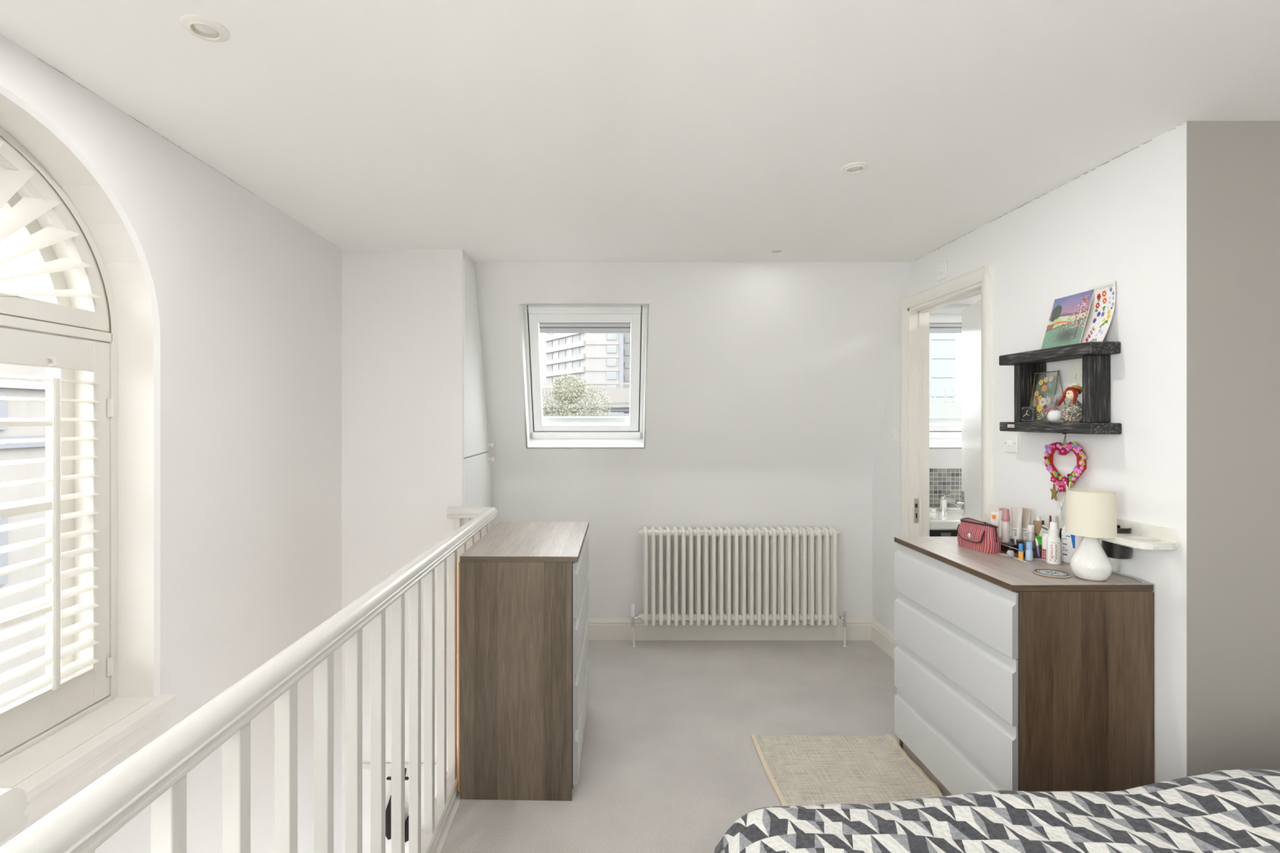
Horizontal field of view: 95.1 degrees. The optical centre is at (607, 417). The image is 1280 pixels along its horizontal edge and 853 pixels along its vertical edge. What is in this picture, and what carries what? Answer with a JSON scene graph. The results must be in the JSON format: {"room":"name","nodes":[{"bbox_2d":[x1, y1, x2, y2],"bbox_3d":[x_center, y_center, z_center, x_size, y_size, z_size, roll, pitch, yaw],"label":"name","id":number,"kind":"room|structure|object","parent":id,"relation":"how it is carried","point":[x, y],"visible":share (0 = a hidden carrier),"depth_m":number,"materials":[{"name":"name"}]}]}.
{"room":"loft bedroom","nodes":[
{"label":"loft bedroom","id":0,"kind":"room"},
{"bbox_2d":[0,33,342,852],"bbox_3d":[-1.683,1.681,0.788,0.341,5.275,5.076,0,0,0],"label":"wall","id":1,"kind":"structure","parent":0,"point":[228,307],"depth_m":2.19,"materials":[{"name":"paint"}]},
{"bbox_2d":[0,787,29,843],"bbox_3d":[-1.124,1.001,0.724,0.752,1.070,0.064,0,0,0],"label":"stair handrail","id":2,"kind":"object","parent":1,"relation":"attached to","point":[13,801],"visible":1,"depth_m":0.73,"materials":[{"name":"paint"}]},
{"bbox_2d":[0,126,176,844],"bbox_3d":[-1.658,0.124,1.414,0.390,1.880,1.150,0,0,0],"label":"window","id":3,"kind":"structure","parent":1,"relation":"in","point":[55,763],"depth_m":1.83,"materials":[{"name":"paint"}]},
{"bbox_2d":[0,135,111,333],"bbox_3d":[-1.664,-0.535,1.414,0.084,0.533,1.050,0,0,0],"label":"shutter","id":4,"kind":"object","parent":3,"relation":"attached to","point":[15,171],"visible":0.99,"depth_m":1.71,"materials":[{"name":"paint"}]},
{"bbox_2d":[0,327,115,755],"bbox_3d":[-1.661,0.338,1.686,0.081,1.168,0.538,0,0,2],"label":"shutter","id":5,"kind":"object","parent":3,"relation":"attached to","point":[21,721],"visible":1,"depth_m":1.75,"materials":[{"name":"paint"}]},
{"bbox_2d":[342,248,488,852],"bbox_3d":[-1.194,1.631,3.863,0.737,5.375,1.074,0,0,0],"label":"wall","id":6,"kind":"structure","parent":0,"point":[402,458],"depth_m":3.33,"materials":[{"name":"paint"}]},
{"bbox_2d":[362,763,436,780],"bbox_3d":[-1.200,2.001,3.301,0.500,0.074,0.050,0,0,0],"label":"board","id":7,"kind":"object","parent":6,"relation":"attached to","point":[365,766],"visible":0.24,"depth_m":3.31,"materials":[{"name":"paint"}]},
{"bbox_2d":[385,795,391,839],"bbox_3d":[-1.199,2.237,3.281,0.104,0.226,0.071,0,0,0],"label":"cloth bag","id":8,"kind":"object","parent":7,"relation":"hanging from","point":[388,812],"visible":0.34,"depth_m":3.25,"materials":[{"name":"black fabric"}]},
{"bbox_2d":[404,815,408,842],"bbox_3d":[-1.113,2.304,3.281,0.068,0.121,0.071,0,0,0],"label":"cloth bag","id":9,"kind":"object","parent":7,"relation":"hanging from","point":[406,823],"visible":0.3,"depth_m":3.25,"materials":[{"name":"black fabric"}]},
{"bbox_2d":[462,258,494,532],"bbox_3d":[-0.802,0.256,3.724,0.048,2.326,0.771,0,0,0],"label":"upper cabinet","id":10,"kind":"object","parent":6,"relation":"attached to","point":[477,479],"visible":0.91,"depth_m":3.55,"materials":[{"name":"white"}]},
{"bbox_2d":[0,0,1279,262],"bbox_3d":[0.893,-1.056,0.975,5.013,0.200,5.450,0,0,0],"label":"ceiling","id":11,"kind":"structure","parent":0,"point":[492,131],"depth_m":1.80,"materials":[{"name":"paint"}]},
{"bbox_2d":[180,13,229,42],"bbox_3d":[-0.989,-0.952,1.437,0.100,0.009,0.100,0,0,0],"label":"recessed light","id":12,"kind":"object","parent":11,"relation":"in","point":[202,27],"visible":1,"depth_m":1.43,"materials":[{"name":"white ceramic"}]},
{"bbox_2d":[767,247,785,253],"bbox_3d":[0.962,-0.952,3.347,0.100,0.009,0.100,0,0,0],"label":"recessed light","id":13,"kind":"object","parent":11,"relation":"in","point":[778,250],"visible":1,"depth_m":3.33,"materials":[{"name":"white plastic"}]},
{"bbox_2d":[840,161,869,173],"bbox_3d":[0.946,-0.952,2.239,0.100,0.009,0.100,0,0,0],"label":"recessed light","id":14,"kind":"object","parent":11,"relation":"in","point":[858,166],"visible":1,"depth_m":2.23,"materials":[{"name":"white plastic"}]},
{"bbox_2d":[441,640,946,852],"bbox_3d":[0.893,1.709,1.240,5.013,0.280,5.980,0,0,0],"label":"floor","id":15,"kind":"structure","parent":0,"point":[670,761],"depth_m":2.92,"materials":[{"name":"grey carpet"}]},
{"bbox_2d":[0,506,497,852],"bbox_3d":[-0.749,1.163,1.360,0.296,1.412,3.920,0,0,0],"label":"balustrade","id":16,"kind":"object","parent":15,"relation":"on","point":[156,775],"visible":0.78,"depth_m":1.42,"materials":[{"name":"paint"}]},
{"bbox_2d":[458,521,588,800],"bbox_3d":[-0.359,1.069,2.794,0.492,1.000,0.800,0,0,1],"label":"dresser","id":17,"kind":"object","parent":15,"relation":"on","point":[523,586],"visible":1,"depth_m":2.40,"materials":[{"name":"brown wood"}]},
{"bbox_2d":[630,526,846,647],"bbox_3d":[0.894,1.164,4.020,1.480,0.812,0.130,0,0,0],"label":"radiator","id":18,"kind":"object","parent":15,"relation":"on","point":[788,575],"visible":1,"depth_m":3.96,"materials":[{"name":"white metal"}]},
{"bbox_2d":[751,734,942,806],"bbox_3d":[1.043,1.559,2.206,0.696,0.018,1.334,0,0,0],"label":"jute rug","id":19,"kind":"object","parent":15,"relation":"on","point":[800,770],"visible":0.65,"depth_m":2.58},
{"bbox_2d":[893,536,1154,795],"bbox_3d":[1.614,1.069,2.390,0.492,1.000,0.800,0,0,-1],"label":"dresser","id":20,"kind":"object","parent":15,"relation":"on","point":[1008,676],"visible":0.91,"depth_m":2.00,"materials":[{"name":"brown"}]},
{"bbox_2d":[956,517,1000,553],"bbox_3d":[1.597,0.508,2.527,0.083,0.121,0.207,0,0,-6],"label":"striped bag","id":21,"kind":"object","parent":20,"relation":"on","point":[972,534],"visible":1,"depth_m":2.48,"materials":[{"name":"fabric"}]},
{"bbox_2d":[1006,547,1014,557],"bbox_3d":[1.629,0.548,2.366,0.025,0.040,0.027,0,0,-17],"label":"powder puff","id":22,"kind":"object","parent":20,"relation":"on","point":[1010,553],"visible":1,"depth_m":2.36,"materials":[{"name":"white fabric"}]},
{"bbox_2d":[998,552,1026,562],"bbox_3d":[1.635,0.567,2.362,0.015,0.002,0.160,0,0,-2],"label":"file","id":23,"kind":"object","parent":20,"relation":"on","point":[998,553],"visible":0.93,"depth_m":2.34,"materials":[{"name":"beige"}]},
{"bbox_2d":[1018,543,1023,559],"bbox_3d":[1.647,0.536,2.333,0.016,0.064,0.016,0,0,0],"label":"lip balm","id":24,"kind":"object","parent":20,"relation":"on","point":[1020,545],"visible":1,"depth_m":2.33,"materials":[{"name":"orange"}]},
{"bbox_2d":[1025,542,1032,560],"bbox_3d":[1.672,0.532,2.322,0.024,0.074,0.024,0,0,0],"label":"bottle","id":25,"kind":"object","parent":20,"relation":"on","point":[1028,552],"visible":1,"depth_m":2.31,"materials":[{"name":"blue plastic"}]},
{"bbox_2d":[1000,543,1062,559],"bbox_3d":[1.748,0.541,2.467,0.175,0.055,0.265,0,0,0],"label":"makeup organiser","id":26,"kind":"object","parent":20,"relation":"on","point":[1001,544],"visible":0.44,"depth_m":2.35,"materials":[{"name":"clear plastic"}]},
{"bbox_2d":[984,503,1000,515],"bbox_3d":[1.696,0.414,2.581,0.003,0.064,0.064,0,0,-34],"label":"paper packet","id":27,"kind":"object","parent":26,"relation":"in","point":[990,508],"visible":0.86,"depth_m":2.58,"materials":[{"name":"white paper"}]},
{"bbox_2d":[990,511,999,536],"bbox_3d":[1.690,0.488,2.556,0.032,0.155,0.032,0,0,4],"label":"tube","id":28,"kind":"object","parent":26,"relation":"in","point":[994,516],"visible":0.41,"depth_m":2.55,"materials":[{"name":"white plastic"}]},
{"bbox_2d":[998,507,1010,542],"bbox_3d":[1.698,0.477,2.502,0.036,0.177,0.036,0,0,0],"label":"pump bottle","id":29,"kind":"object","parent":26,"relation":"in","point":[1005,517],"visible":0.89,"depth_m":2.49,"materials":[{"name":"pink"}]},
{"bbox_2d":[1000,542,1017,552],"bbox_3d":[1.688,0.549,2.465,0.032,0.034,0.060,0,0,-11],"label":"palette","id":30,"kind":"object","parent":26,"relation":"in","point":[1003,548],"visible":0.64,"depth_m":2.45,"materials":[{"name":"black plastic"}]},
{"bbox_2d":[1010,506,1022,541],"bbox_3d":[1.757,0.478,2.515,0.036,0.176,0.036,0,0,13],"label":"tube","id":31,"kind":"object","parent":26,"relation":"in","point":[1015,513],"visible":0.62,"depth_m":2.51,"materials":[{"name":"grey plastic"}]},
{"bbox_2d":[1009,538,1023,551],"bbox_3d":[1.734,0.543,2.482,0.022,0.045,0.056,0,0,-6],"label":"palette","id":32,"kind":"object","parent":26,"relation":"in","point":[1011,540],"visible":0.46,"depth_m":2.47,"materials":[{"name":"black plastic"}]},
{"bbox_2d":[1022,507,1031,549],"bbox_3d":[1.792,0.478,2.505,0.031,0.176,0.031,0,0,13],"label":"tube","id":33,"kind":"object","parent":26,"relation":"in","point":[1026,513],"visible":0.61,"depth_m":2.50,"materials":[{"name":"beige plastic"}]},
{"bbox_2d":[1023,549,1035,557],"bbox_3d":[1.712,0.555,2.385,0.054,0.021,0.054,0,0,0],"label":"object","id":34,"kind":"object","parent":26,"relation":"in","point":[1033,552],"visible":0.3,"depth_m":2.36,"materials":[{"name":"black plastic"}]},
{"bbox_2d":[1026,524,1034,551],"bbox_3d":[1.775,0.509,2.455,0.025,0.114,0.025,0,0,0],"label":"bottle","id":35,"kind":"object","parent":26,"relation":"in","point":[1030,528],"visible":0.77,"depth_m":2.44,"materials":[{"name":"grey plastic"}]},
{"bbox_2d":[1032,515,1041,550],"bbox_3d":[1.822,0.493,2.478,0.016,0.146,0.036,0,0,-23],"label":"perfume bottle","id":36,"kind":"object","parent":26,"relation":"in","point":[1037,523],"visible":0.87,"depth_m":2.47,"materials":[{"name":"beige glass"}]},
{"bbox_2d":[1034,533,1039,556],"bbox_3d":[1.749,0.520,2.383,0.008,0.091,0.044,0,0,20],"label":"pen","id":37,"kind":"object","parent":26,"relation":"in","point":[1036,535],"visible":1,"depth_m":2.38,"materials":[{"name":"purple"}]},
{"bbox_2d":[1035,550,1041,556],"bbox_3d":[1.772,0.555,2.382,0.048,0.021,0.048,0,0,0],"label":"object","id":38,"kind":"object","parent":26,"relation":"in","point":[1040,551],"visible":0.3,"depth_m":2.38,"materials":[{"name":"black plastic"}]},
{"bbox_2d":[1035,536,1042,545],"bbox_3d":[1.755,0.502,2.377,0.005,0.038,0.034,0,0,-17],"label":"packet","id":39,"kind":"object","parent":26,"relation":"in","point":[1038,538],"visible":0.61,"depth_m":2.38,"materials":[{"name":"green plastic"}]},
{"bbox_2d":[1041,512,1044,526],"bbox_3d":[1.798,0.479,2.415,0.024,0.172,0.008,0,0,-35],"label":"makeup brush","id":40,"kind":"object","parent":26,"relation":"in","point":[1042,516],"visible":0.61,"depth_m":2.41,"materials":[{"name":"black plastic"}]},
{"bbox_2d":[1039,524,1048,536],"bbox_3d":[1.772,0.465,2.378,0.005,0.055,0.039,0,0,-17],"label":"sachet","id":41,"kind":"object","parent":26,"relation":"in","point":[1044,528],"visible":0.75,"depth_m":2.38,"materials":[{"name":"beige plastic"}]},
{"bbox_2d":[1048,515,1051,528],"bbox_3d":[1.804,0.482,2.382,0.028,0.166,0.010,0,0,-36],"label":"makeup brush","id":42,"kind":"object","parent":26,"relation":"in","point":[1050,517],"visible":0.29,"depth_m":2.38,"materials":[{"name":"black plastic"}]},
{"bbox_2d":[1055,515,1059,537],"bbox_3d":[1.802,0.480,2.346,0.012,0.173,0.052,0,0,41],"label":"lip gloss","id":43,"kind":"object","parent":26,"relation":"in","point":[1056,517],"visible":0.33,"depth_m":2.33,"materials":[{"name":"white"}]},
{"bbox_2d":[1058,528,1062,540],"bbox_3d":[1.815,0.506,2.352,0.029,0.119,0.011,0,0,0],"label":"mascara","id":44,"kind":"object","parent":26,"relation":"in","point":[1060,529],"visible":0.17,"depth_m":2.35,"materials":[{"name":"grey plastic"}]},
{"bbox_2d":[1041,531,1048,560],"bbox_3d":[1.753,0.512,2.330,0.039,0.112,0.039,0,0,0],"label":"spray bottle","id":45,"kind":"object","parent":20,"relation":"on","point":[1046,535],"visible":0.49,"depth_m":2.32,"materials":[{"name":"white plastic"}]},
{"bbox_2d":[1032,568,1071,578],"bbox_3d":[1.606,0.566,2.117,0.110,0.006,0.110,0,0,0],"label":"coaster","id":46,"kind":"object","parent":20,"relation":"on","point":[1044,572],"visible":1,"depth_m":2.11,"materials":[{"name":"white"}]},
{"bbox_2d":[1046,521,1061,564],"bbox_3d":[1.731,0.488,2.272,0.045,0.162,0.045,0,0,0],"label":"spray bottle","id":47,"kind":"object","parent":20,"relation":"on","point":[1053,540],"visible":1,"depth_m":2.26,"materials":[{"name":"white plastic"}]},
{"bbox_2d":[1061,525,1082,563],"bbox_3d":[1.810,0.479,2.282,0.065,0.178,0.037,0,0,40],"label":"lotion bottle","id":48,"kind":"object","parent":20,"relation":"on","point":[1069,543],"visible":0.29,"depth_m":2.28,"materials":[{"name":"white plastic"}]},
{"bbox_2d":[1065,488,1144,582],"bbox_3d":[1.745,0.414,2.073,0.222,0.309,0.158,0,0,0],"label":"table lamp","id":49,"kind":"object","parent":20,"relation":"on","point":[1091,514],"visible":1,"depth_m":2.02,"materials":[{"name":"white ceramic"}]},
{"bbox_3d":[1.510,1.281,0.700,2.100,0.575,1.460,0,0,0],"label":"bed","id":50,"kind":"object","parent":15,"relation":"on","visible":0},
{"bbox_2d":[712,768,1279,852],"bbox_3d":[1.366,1.183,0.705,2.368,0.652,1.751,0,0,0],"label":"quilt","id":51,"kind":"object","parent":50,"relation":"on","point":[1225,811],"visible":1,"depth_m":1.36,"materials":[{"name":"multicoloured fabric"}]},
{"bbox_2d":[474,262,981,617],"bbox_3d":[1.287,0.359,3.836,4.226,2.980,0.587,0,0,0],"label":"wall","id":52,"kind":"structure","parent":0,"point":[767,383],"depth_m":3.96,"materials":[{"name":"paint"}]},
{"bbox_2d":[518,303,648,448],"bbox_3d":[-0.153,-0.294,3.993,0.829,1.026,0.585,0,0,0],"label":"window","id":53,"kind":"structure","parent":52,"relation":"in","point":[547,432],"depth_m":4.00,"materials":[{"name":"white plastic"}]},
{"bbox_2d":[538,323,630,333],"bbox_3d":[-0.155,-0.600,3.933,0.611,0.067,0.040,0,0,0],"label":"roller blind","id":54,"kind":"object","parent":53,"relation":"attached to","point":[544,327],"depth_m":3.93,"materials":[{"name":"grey fabric"}]},
{"bbox_2d":[586,617,872,640],"bbox_3d":[0.521,1.494,4.121,2.694,0.150,0.018,0,0,0],"label":"baseboard","id":55,"kind":"structure","parent":52,"relation":"attached to","point":[599,628],"depth_m":4.11,"materials":[{"name":"beige paint"}]},
{"bbox_2d":[929,303,972,448],"bbox_3d":[2.402,-0.294,3.993,0.829,1.026,0.585,0,0,0],"label":"window","id":56,"kind":"structure","parent":52,"relation":"in","point":[944,431],"depth_m":4.08,"materials":[{"name":"white plastic"}]},
{"bbox_2d":[929,323,961,333],"bbox_3d":[2.401,-0.600,3.933,0.611,0.067,0.040,0,0,0],"label":"roller blind","id":57,"kind":"object","parent":56,"relation":"attached to","point":[934,327],"depth_m":3.93,"materials":[{"name":"grey fabric"}]},
{"bbox_2d":[929,468,961,506],"bbox_3d":[2.645,0.633,4.118,1.310,0.572,0.018,0,0,0],"label":"tiled wall","id":58,"kind":"structure","parent":0,"point":[943,482],"depth_m":4.11,"materials":[{"name":"white tile"}]},
{"bbox_2d":[872,120,1186,783],"bbox_3d":[1.928,0.306,3.034,0.124,2.525,2.291,0,0,0],"label":"wall","id":59,"kind":"structure","parent":0,"point":[1123,220],"depth_m":2.14,"materials":[{"name":"paint"}]},
{"bbox_2d":[871,618,897,659],"bbox_3d":[1.859,1.494,3.918,0.018,0.150,0.387,0,0,0],"label":"baseboard","id":60,"kind":"structure","parent":59,"relation":"attached to","point":[882,637],"depth_m":3.94,"materials":[{"name":"beige paint"}]},
{"bbox_2d":[892,428,898,442],"bbox_3d":[1.863,0.116,3.789,0.012,0.086,0.075,0,0,0],"label":"wall switch","id":61,"kind":"object","parent":59,"relation":"attached to","point":[895,431],"visible":1,"depth_m":3.78,"materials":[{"name":"white plastic"}]},
{"bbox_2d":[937,259,946,281],"bbox_3d":[1.860,-0.817,3.265,0.016,0.100,0.090,0,0,0],"label":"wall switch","id":62,"kind":"object","parent":59,"relation":"attached to","point":[942,266],"visible":1,"depth_m":3.25,"materials":[{"name":"white plastic"}]},
{"bbox_2d":[899,262,992,537],"bbox_3d":[2.029,0.410,3.275,0.368,2.318,0.874,0,0,0],"label":"door","id":63,"kind":"structure","parent":59,"relation":"in","point":[977,318],"depth_m":3.50,"materials":[{"name":"beige paint"}]},
{"bbox_2d":[1004,433,1017,453],"bbox_3d":[1.862,0.121,2.704,0.014,0.086,0.086,0,0,0],"label":"wall switch","id":64,"kind":"object","parent":59,"relation":"attached to","point":[1011,441],"visible":1,"depth_m":2.70,"materials":[{"name":"white plastic"}]},
{"bbox_2d":[999,341,1121,434],"bbox_3d":[1.811,-0.107,2.377,0.115,0.338,0.505,0,0,0],"label":"wall shelf","id":65,"kind":"object","parent":59,"relation":"attached to","point":[1095,355],"visible":0.89,"depth_m":2.21,"materials":[{"name":"black wood"}]},
{"bbox_2d":[1020,406,1037,422],"bbox_3d":[1.806,-0.012,2.508,0.033,0.065,0.053,0,0,-16],"label":"clock","id":66,"kind":"object","parent":65,"relation":"on","point":[1028,414],"visible":0.99,"depth_m":2.49,"materials":[{"name":"grey plastic"}]},
{"bbox_2d":[1029,370,1065,422],"bbox_3d":[1.826,-0.085,2.444,0.042,0.214,0.159,0,0,-6],"label":"frame","id":67,"kind":"object","parent":65,"relation":"in","point":[1042,401],"visible":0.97,"depth_m":2.45,"materials":[{"name":"multicoloured paper"}]},
{"bbox_2d":[1044,394,1062,422],"bbox_3d":[1.801,-0.039,2.360,0.051,0.120,0.074,0,0,0],"label":"ornament","id":68,"kind":"object","parent":65,"relation":"on","point":[1054,415],"visible":0.97,"depth_m":2.35,"materials":[{"name":"white ceramic"}]},
{"bbox_2d":[1043,433,1086,492],"bbox_3d":[1.844,0.183,2.358,0.047,0.240,0.228,0,0,1],"label":"heart wreath","id":69,"kind":"object","parent":65,"relation":"hanging from","point":[1064,483],"visible":0.99,"depth_m":2.35,"materials":[{"name":"pink fabric"}]},
{"bbox_2d":[1049,476,1057,483],"bbox_3d":[1.829,0.255,2.401,0.014,0.028,0.026,-3,46,-21],"label":"flower","id":70,"kind":"object","parent":69,"relation":"on","point":[1054,479],"depth_m":2.40,"materials":[{"name":"pink plastic"}]},
{"bbox_2d":[1049,483,1058,501],"bbox_3d":[1.838,0.295,2.410,0.006,0.093,0.072,0,0,18],"label":"star","id":71,"kind":"object","parent":69,"relation":"hanging from","point":[1054,491],"visible":1,"depth_m":2.40,"materials":[{"name":"gold metal"}]},
{"bbox_2d":[1051,443,1057,449],"bbox_3d":[1.830,0.120,2.400,0.014,0.028,0.026,-6,42,-2],"label":"flower","id":72,"kind":"object","parent":69,"relation":"on","point":[1054,446],"depth_m":2.40,"materials":[{"name":"pink fabric"}]},
{"bbox_2d":[1054,480,1061,486],"bbox_3d":[1.833,0.271,2.385,0.013,0.025,0.026,-15,29,-1],"label":"flower","id":73,"kind":"object","parent":69,"relation":"on","point":[1058,482],"depth_m":2.38,"materials":[{"name":"pink plastic"}]},
{"bbox_2d":[1057,448,1062,454],"bbox_3d":[1.831,0.141,2.375,0.014,0.028,0.026,-12,11,22],"label":"flower","id":74,"kind":"object","parent":69,"relation":"on","point":[1060,450],"depth_m":2.37,"materials":[{"name":"pink fabric"}]},
{"bbox_2d":[1057,485,1062,492],"bbox_3d":[1.829,0.288,2.366,0.014,0.026,0.028,10,-32,1],"label":"flower","id":75,"kind":"object","parent":69,"relation":"on","point":[1060,487],"depth_m":2.36,"materials":[{"name":"pink plastic"}]},
{"bbox_2d":[1057,491,1063,514],"bbox_3d":[1.848,0.340,2.389,0.003,0.119,0.036,0,0,0],"label":"feather","id":76,"kind":"object","parent":69,"relation":"hanging from","point":[1060,504],"visible":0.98,"depth_m":2.39,"materials":[{"name":"white"}]},
{"bbox_2d":[1059,480,1066,486],"bbox_3d":[1.829,0.268,2.352,0.013,0.026,0.025,-15,-34,-12],"label":"flower","id":77,"kind":"object","parent":69,"relation":"on","point":[1062,483],"depth_m":2.35,"materials":[{"name":"pink plastic"}]},
{"bbox_2d":[1060,447,1066,453],"bbox_3d":[1.827,0.136,2.350,0.014,0.028,0.026,-12,19,-2],"label":"flower","id":78,"kind":"object","parent":69,"relation":"on","point":[1063,450],"depth_m":2.35,"materials":[{"name":"pink fabric"}]},
{"bbox_2d":[1063,479,1068,485],"bbox_3d":[1.829,0.261,2.337,0.014,0.028,0.026,-6,-2,16],"label":"flower","id":79,"kind":"object","parent":69,"relation":"on","point":[1065,481],"depth_m":2.33,"materials":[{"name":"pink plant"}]},
{"bbox_2d":[1066,444,1072,449],"bbox_3d":[1.831,0.117,2.320,0.013,0.026,0.025,-11,-33,-16],"label":"flower","id":80,"kind":"object","parent":69,"relation":"on","point":[1068,446],"depth_m":2.32,"materials":[{"name":"pink fabric"}]},
{"bbox_2d":[1040,288,1094,349],"bbox_3d":[1.831,-0.383,2.334,0.063,0.213,0.197,0,0,0],"label":"landscape painting","id":81,"kind":"object","parent":65,"relation":"on","point":[1068,316],"visible":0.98,"depth_m":2.33,"materials":[{"name":"paper"}]},
{"bbox_2d":[1057,385,1082,422],"bbox_3d":[1.804,-0.051,2.272,0.078,0.144,0.082,0,0,21],"label":"doll","id":82,"kind":"object","parent":65,"relation":"on","point":[1072,411],"visible":0.96,"depth_m":2.25,"materials":[{"name":"fabric"}]},
{"bbox_2d":[1080,280,1115,342],"bbox_3d":[1.837,-0.390,2.205,0.050,0.224,0.121,0,0,0],"label":"card","id":83,"kind":"object","parent":65,"relation":"on","point":[1101,311],"visible":0.92,"depth_m":2.20,"materials":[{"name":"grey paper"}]},
{"bbox_2d":[1069,360,1082,387],"bbox_3d":[1.867,-0.161,2.300,0.002,0.130,0.130,0,0,0],"label":"paper note","id":84,"kind":"object","parent":59,"relation":"attached to","point":[1075,366],"visible":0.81,"depth_m":2.33,"materials":[{"name":"white paper"}]},
{"bbox_2d":[1097,517,1180,550],"bbox_3d":[1.800,0.405,2.068,0.134,0.072,0.346,0,0,0],"label":"wall shelf","id":85,"kind":"object","parent":59,"relation":"attached to","point":[1142,535],"visible":0.59,"depth_m":1.97,"materials":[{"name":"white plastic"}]},
{"bbox_2d":[1101,524,1131,559],"bbox_3d":[1.820,0.446,2.095,0.083,0.110,0.083,0,0,0],"label":"cup","id":86,"kind":"object","parent":85,"relation":"on","point":[1112,550],"visible":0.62,"depth_m":2.06,"materials":[{"name":"black"}]},
{"bbox_2d":[1186,120,1279,777],"bbox_3d":[2.634,0.306,1.938,1.532,2.525,0.103,0,0,0],"label":"wall","id":87,"kind":"structure","parent":0,"point":[1233,166],"depth_m":1.89,"materials":[{"name":"beige paint"}]},
{"bbox_3d":[2.695,1.566,3.060,1.410,0.003,2.140,0,0,0],"label":"floor","id":88,"kind":"structure","parent":0,"visible":0},
{"bbox_2d":[929,529,957,536],"bbox_3d":[2.450,1.130,3.890,0.860,0.838,0.420,0,0,0],"label":"vanity unit","id":89,"kind":"object","parent":88,"relation":"on","point":[932,532],"visible":0.06,"depth_m":3.69,"materials":[{"name":"black"}]},
{"bbox_2d":[929,506,961,529],"bbox_3d":[2.450,0.668,3.881,0.900,0.078,0.453,0,0,0],"label":"washbasin","id":90,"kind":"object","parent":89,"relation":"in","point":[950,520],"visible":0.09,"depth_m":3.71,"materials":[{"name":"white ceramic"}]},
{"bbox_2d":[929,507,936,512],"bbox_3d":[2.205,0.630,3.970,0.040,0.026,0.040,0,0,0],"label":"pot","id":91,"kind":"object","parent":90,"relation":"on","point":[931,509],"visible":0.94,"depth_m":3.95,"materials":[{"name":"white ceramic"}]},
{"bbox_2d":[938,493,955,512],"bbox_3d":[2.313,0.580,3.995,0.111,0.127,0.052,0,0,-20],"label":"tap","id":92,"kind":"object","parent":90,"relation":"on","point":[943,500],"visible":1,"depth_m":3.97,"materials":[{"name":"silver metal"}]},
{"label":"outside","id":93,"kind":"structure","parent":0,"visible":0},
{"bbox_3d":[20.000,8.669,70.000,360.000,0.200,380.000,0,0,0],"label":"ground","id":94,"kind":"structure","parent":93,"visible":0},
{"bbox_2d":[0,363,45,695],"bbox_3d":[-15.925,3.469,12.000,6.150,10.200,40.000,0,0,0],"label":"warehouse","id":95,"kind":"structure","parent":94,"relation":"on","point":[8,388],"depth_m":12.97,"materials":[{"name":"brick"}]},
{"bbox_2d":[542,373,612,416],"bbox_3d":[-1.259,3.443,19.014,3.363,9.707,2.830,0,0,0],"label":"street tree","id":96,"kind":"object","parent":94,"relation":"on","point":[574,398],"visible":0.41,"depth_m":19.01,"materials":[{"name":"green plant"}]},
{"bbox_2d":[541,382,630,413],"bbox_3d":[-1.450,3.288,36.960,15.100,10.562,6.080,0,0,0],"label":"building","id":97,"kind":"structure","parent":94,"relation":"on","point":[623,393],"depth_m":33.92,"materials":[{"name":"grey concrete"}]},
{"bbox_2d":[542,413,629,416],"bbox_3d":[0.000,4.210,24.000,12.000,8.719,2.000,0,0,0],"label":"flat roof","id":98,"kind":"structure","parent":94,"relation":"on","point":[610,415],"depth_m":23.00,"materials":[{"name":"grey concrete"}]},
{"bbox_2d":[543,323,631,413],"bbox_3d":[-3.052,-7.148,127.870,22.944,31.434,20.260,0,0,0],"label":"tower block","id":99,"kind":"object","parent":94,"relation":"on","point":[594,357],"visible":0.43,"depth_m":118.96,"materials":[{"name":"white concrete"}]},
{"bbox_2d":[929,333,956,401],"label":"window","id":100,"kind":"structure","parent":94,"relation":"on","point":[943,357],"depth_m":80.00,"materials":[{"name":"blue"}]},
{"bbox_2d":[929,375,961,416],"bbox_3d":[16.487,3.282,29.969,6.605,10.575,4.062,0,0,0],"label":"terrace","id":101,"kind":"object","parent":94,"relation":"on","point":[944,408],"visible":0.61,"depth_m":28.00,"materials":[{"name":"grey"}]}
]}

